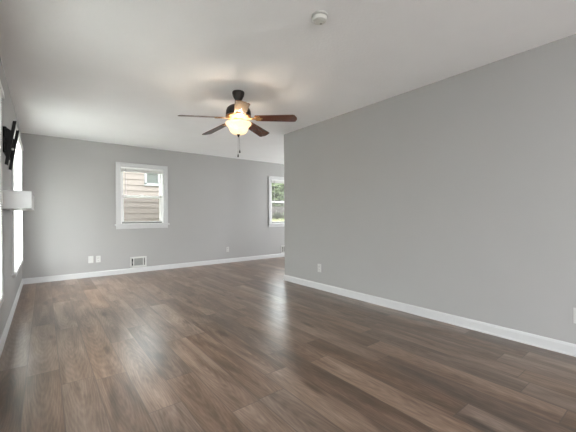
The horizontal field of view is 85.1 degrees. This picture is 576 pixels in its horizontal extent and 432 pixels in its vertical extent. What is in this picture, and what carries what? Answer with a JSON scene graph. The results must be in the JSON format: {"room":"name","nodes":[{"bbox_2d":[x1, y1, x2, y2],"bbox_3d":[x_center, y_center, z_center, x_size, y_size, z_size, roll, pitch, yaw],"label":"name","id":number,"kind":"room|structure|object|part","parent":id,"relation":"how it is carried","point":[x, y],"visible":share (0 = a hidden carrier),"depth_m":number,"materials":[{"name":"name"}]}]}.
{"room":"living room","nodes":[
{"label":"living room","id":0,"kind":"room"},
{"bbox_2d":[0,58,21,338],"bbox_3d":[0.143,-0.140,-0.767,0.140,2.440,14.612,0,0,-38],"label":"wall","id":1,"kind":"structure","parent":0,"point":[11,285],"depth_m":3.07,"materials":[{"name":"grey paint"}]},
{"bbox_2d":[0,81,4,301],"bbox_3d":[-1.736,-0.191,1.817,0.028,1.620,1.640,0,0,-38],"label":"slat blind","id":2,"kind":"object","parent":1,"relation":"attached to","point":[1,87],"visible":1,"depth_m":2.37,"materials":[{"name":"white"}]},
{"bbox_2d":[3,121,18,170],"bbox_3d":[-2.649,-0.664,3.010,0.091,0.412,0.520,0,0,-38],"label":"mount","id":3,"kind":"object","parent":1,"relation":"attached to","point":[9,142],"depth_m":2.85,"materials":[{"name":"metal"}]},
{"bbox_3d":[-2.675,-0.681,2.990,0.026,0.228,0.520,0,0,-38],"label":"wall plate","id":4,"kind":"part","parent":3,"relation":"part of","materials":[{"name":"black metal"}]},
{"bbox_3d":[-2.523,-0.665,2.854,0.083,0.412,0.033,0,0,-38],"label":"mounting rail","id":5,"kind":"part","parent":3,"relation":"part of","materials":[{"name":"black metal"}]},
{"bbox_3d":[-2.769,-0.664,3.170,0.083,0.412,0.033,0,0,-38],"label":"mounting rail","id":6,"kind":"part","parent":3,"relation":"part of","materials":[{"name":"black metal"}]},
{"bbox_2d":[0,279,22,356],"bbox_3d":[0.211,1.033,-0.718,0.014,0.092,14.612,0,0,-38],"label":"baseboard","id":7,"kind":"structure","parent":1,"relation":"attached to","point":[10,317],"depth_m":3.09,"materials":[{"name":"white paint"}]},
{"bbox_2d":[0,190,33,210],"bbox_3d":[-2.602,-0.138,3.044,0.202,0.152,1.000,0,0,-38],"label":"box shelf","id":8,"kind":"object","parent":1,"relation":"attached to","point":[12,199],"visible":0.94,"depth_m":2.66,"materials":[{"name":"white paint"}]},
{"bbox_3d":[-2.301,-0.139,2.655,0.199,0.128,0.012,0,0,-38],"label":"panel","id":9,"kind":"part","parent":8,"relation":"part of","materials":[{"name":"white paint"}]},
{"bbox_2d":[11,123,22,277],"bbox_3d":[-3.588,-0.172,4.064,0.176,1.720,1.560,0,0,-38],"label":"window","id":10,"kind":"structure","parent":1,"relation":"in","point":[13,184],"depth_m":3.51,"materials":[{"name":"white paint"}]},
{"bbox_2d":[13,120,23,273],"bbox_3d":[-3.531,-0.207,4.127,0.028,1.710,1.590,0,0,-38],"label":"slat blind","id":11,"kind":"object","parent":10,"relation":"attached to","point":[18,156],"visible":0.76,"depth_m":3.97,"materials":[{"name":"white"}]},
{"bbox_2d":[21,133,284,278],"bbox_3d":[-1.372,-0.139,7.397,7.767,2.440,0.140,0,0,-38],"label":"wall","id":12,"kind":"structure","parent":0,"point":[216,203],"depth_m":6.00,"materials":[{"name":"grey paint"}]},
{"bbox_2d":[88,256,92,262],"bbox_3d":[-3.533,0.780,5.621,0.080,0.124,0.007,0,0,-38],"label":"wall plate","id":13,"kind":"object","parent":12,"relation":"attached to","point":[90,258],"visible":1,"depth_m":5.62,"materials":[{"name":"white plastic"}]},
{"bbox_2d":[96,256,100,261],"bbox_3d":[-3.441,0.782,5.691,0.072,0.118,0.009,0,0,-38],"label":"wall outlet","id":14,"kind":"object","parent":12,"relation":"attached to","point":[98,258],"visible":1,"depth_m":5.69,"materials":[{"name":"white plastic"}]},
{"bbox_2d":[130,256,146,267],"bbox_3d":[-2.909,0.892,6.101,0.297,0.204,0.015,0,0,-38],"label":"air vent","id":15,"kind":"object","parent":12,"relation":"in","point":[141,261],"visible":1,"depth_m":6.10,"materials":[{"name":"white metal"}]},
{"bbox_2d":[115,162,169,228],"bbox_3d":[-2.883,-0.385,6.204,0.989,1.260,0.232,0,0,-38],"label":"window","id":16,"kind":"structure","parent":12,"relation":"in","point":[163,178],"depth_m":6.14,"materials":[{"name":"white paint"}]},
{"bbox_3d":[-2.913,-0.640,6.240,0.741,0.562,0.030,0,0,-38],"label":"sash","id":17,"kind":"part","parent":16,"relation":"part of","materials":[{"name":"white plastic"}]},
{"bbox_3d":[-2.885,-0.135,6.208,0.741,0.540,0.030,0,0,-38],"label":"sash","id":18,"kind":"part","parent":16,"relation":"part of","materials":[{"name":"white glass"}]},
{"bbox_2d":[121,167,163,173],"bbox_3d":[-2.839,-0.626,6.145,0.777,0.606,0.036,0,0,-38],"label":"mini blind","id":19,"kind":"object","parent":16,"relation":"attached to","point":[124,169],"visible":1,"depth_m":6.12,"materials":[{"name":"white plastic"}]},
{"bbox_3d":[-2.843,-0.851,6.148,0.773,0.012,0.024,0,0,-38],"label":"rail","id":20,"kind":"part","parent":19,"relation":"part of","materials":[{"name":"white plastic"}]},
{"bbox_2d":[23,253,284,283],"bbox_3d":[-1.317,1.035,7.338,7.487,0.092,0.014,0,0,-38],"label":"baseboard","id":21,"kind":"structure","parent":12,"relation":"attached to","point":[199,263],"depth_m":6.10,"materials":[{"name":"white paint"}]},
{"bbox_2d":[268,176,283,226],"bbox_3d":[-0.157,-0.372,8.322,0.989,1.301,0.232,0,0,-38],"label":"window","id":22,"kind":"structure","parent":12,"relation":"in","point":[280,223],"depth_m":8.05,"materials":[{"name":"white paint"}]},
{"bbox_2d":[271,179,283,202],"bbox_3d":[-0.114,-0.633,8.263,0.777,0.606,0.036,0,0,-38],"label":"mini blind","id":23,"kind":"object","parent":22,"relation":"attached to","point":[272,181],"visible":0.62,"depth_m":8.06,"materials":[{"name":"white plastic"}]},
{"bbox_2d":[281,245,284,252],"bbox_3d":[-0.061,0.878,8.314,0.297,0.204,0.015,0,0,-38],"label":"wall outlet","id":24,"kind":"object","parent":12,"relation":"in","point":[283,246],"visible":0.5,"depth_m":8.27,"materials":[{"name":"white plastic"}]},
{"bbox_2d":[0,257,575,431],"bbox_3d":[3.171,1.059,1.563,7.527,0.001,14.682,0,0,-38],"label":"floor","id":25,"kind":"structure","parent":0,"point":[240,346],"depth_m":2.29,"materials":[{"name":"brown wood"}]},
{"bbox_2d":[0,0,575,163],"bbox_3d":[3.146,-1.441,1.572,7.887,0.120,15.012,0,0,-38],"label":"ceiling","id":26,"kind":"structure","parent":0,"point":[121,72],"depth_m":2.67,"materials":[{"name":"paint"}]},
{"bbox_2d":[178,90,296,156],"bbox_3d":[-0.580,-1.002,3.443,1.213,0.715,1.223,0,0,-38],"label":"ceiling fan","id":27,"kind":"object","parent":26,"relation":"hanging from","point":[238,114],"visible":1,"depth_m":3.38,"materials":[{"name":"brown wood"}]},
{"bbox_3d":[-0.899,-1.025,3.236,0.457,0.076,0.140,0,0,-31],"label":"blade","id":28,"kind":"part","parent":27,"relation":"part of","materials":[{"name":"brown wood"}]},
{"bbox_3d":[-0.850,-1.027,3.720,0.457,0.080,0.138,0,0,41],"label":"blade","id":29,"kind":"part","parent":27,"relation":"part of","materials":[{"name":"brown wood"}]},
{"bbox_3d":[-0.543,-0.957,3.444,0.284,0.129,0.284,0,0,-38],"label":"lamp shade","id":30,"kind":"part","parent":27,"relation":"part of","materials":[{"name":"beige glass"}]},
{"bbox_3d":[-0.453,-1.044,3.041,0.140,0.057,0.458,0,0,-12],"label":"blade","id":31,"kind":"part","parent":27,"relation":"part of","materials":[{"name":"brown wood"}]},
{"bbox_3d":[-0.377,-1.048,3.823,0.138,0.063,0.458,0,0,24],"label":"blade","id":32,"kind":"part","parent":27,"relation":"part of","materials":[{"name":"brown wood"}]},
{"bbox_3d":[-0.132,-1.058,3.405,0.459,0.049,0.139,0,0,6],"label":"blade","id":33,"kind":"part","parent":27,"relation":"part of","materials":[{"name":"brown wood"}]},
{"bbox_2d":[311,10,327,24],"bbox_3d":[0.215,-1.340,2.136,0.112,0.047,0.112,0,0,-38],"label":"smoke detector","id":34,"kind":"object","parent":26,"relation":"attached to","point":[319,17],"visible":1,"depth_m":2.11,"materials":[{"name":"white plastic"}]},
{"bbox_2d":[284,34,575,343],"bbox_3d":[3.724,-0.164,0.480,0.120,2.440,12.187,0,0,-38],"label":"wall","id":35,"kind":"structure","parent":0,"point":[454,195],"depth_m":3.06,"materials":[{"name":"grey paint"}]},
{"bbox_2d":[284,275,575,356],"bbox_3d":[3.675,1.011,0.445,0.014,0.092,12.199,0,0,-38],"label":"baseboard","id":36,"kind":"structure","parent":35,"relation":"attached to","point":[547,343],"depth_m":3.05,"materials":[{"name":"white paint"}]},
{"bbox_2d":[573,308,575,322],"bbox_3d":[2.191,0.755,2.356,0.009,0.118,0.072,0,0,-38],"label":"wall outlet","id":37,"kind":"object","parent":35,"relation":"attached to","point":[574,309],"visible":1,"depth_m":2.38,"materials":[{"name":"white plastic"}]},
{"label":"outside","id":38,"kind":"structure","parent":0,"visible":0},
{"bbox_2d":[272,218,283,221],"bbox_3d":[-1.304,0.770,17.981,100.000,1.440,90.000,0,0,-38],"label":"lawn","id":39,"kind":"structure","parent":38,"point":[273,219],"depth_m":18.82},
{"bbox_2d":[123,172,159,221],"bbox_3d":[-7.756,-0.332,10.058,9.700,3.700,6.400,0,0,-38],"label":"house","id":40,"kind":"structure","parent":39,"relation":"on","point":[134,183],"depth_m":8.92,"materials":[{"name":"beige paint"}]},
{"bbox_3d":[-3.933,-1.079,9.100,0.470,0.420,0.070,0,0,-38],"label":"window trim","id":41,"kind":"part","parent":40,"relation":"part of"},
{"bbox_3d":[-3.946,-1.089,9.118,0.316,0.286,0.005,0,0,-38],"label":"pane","id":42,"kind":"part","parent":40,"relation":"part of","materials":[{"name":"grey glass"}]},
{"bbox_2d":[272,183,283,206],"bbox_3d":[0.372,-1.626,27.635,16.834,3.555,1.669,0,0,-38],"label":"tree","id":43,"kind":"object","parent":39,"relation":"on","point":[279,188],"visible":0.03,"depth_m":26.32,"materials":[{"name":"green plant"}]},
{"bbox_2d":[272,207,283,216],"bbox_3d":[1.202,-0.348,26.582,18.364,0.788,0.500,0,0,-38],"label":"wall","id":44,"kind":"structure","parent":39,"relation":"on","point":[274,209],"depth_m":24.71,"materials":[{"name":"grey stone"}]},
{"bbox_2d":[272,212,283,218],"bbox_3d":[-0.736,-0.002,20.457,0.940,0.530,0.988,0,0,-38],"label":"shrub","id":45,"kind":"object","parent":39,"relation":"on","point":[275,215],"visible":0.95,"depth_m":20.33,"materials":[{"name":"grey plant"}]}
]}

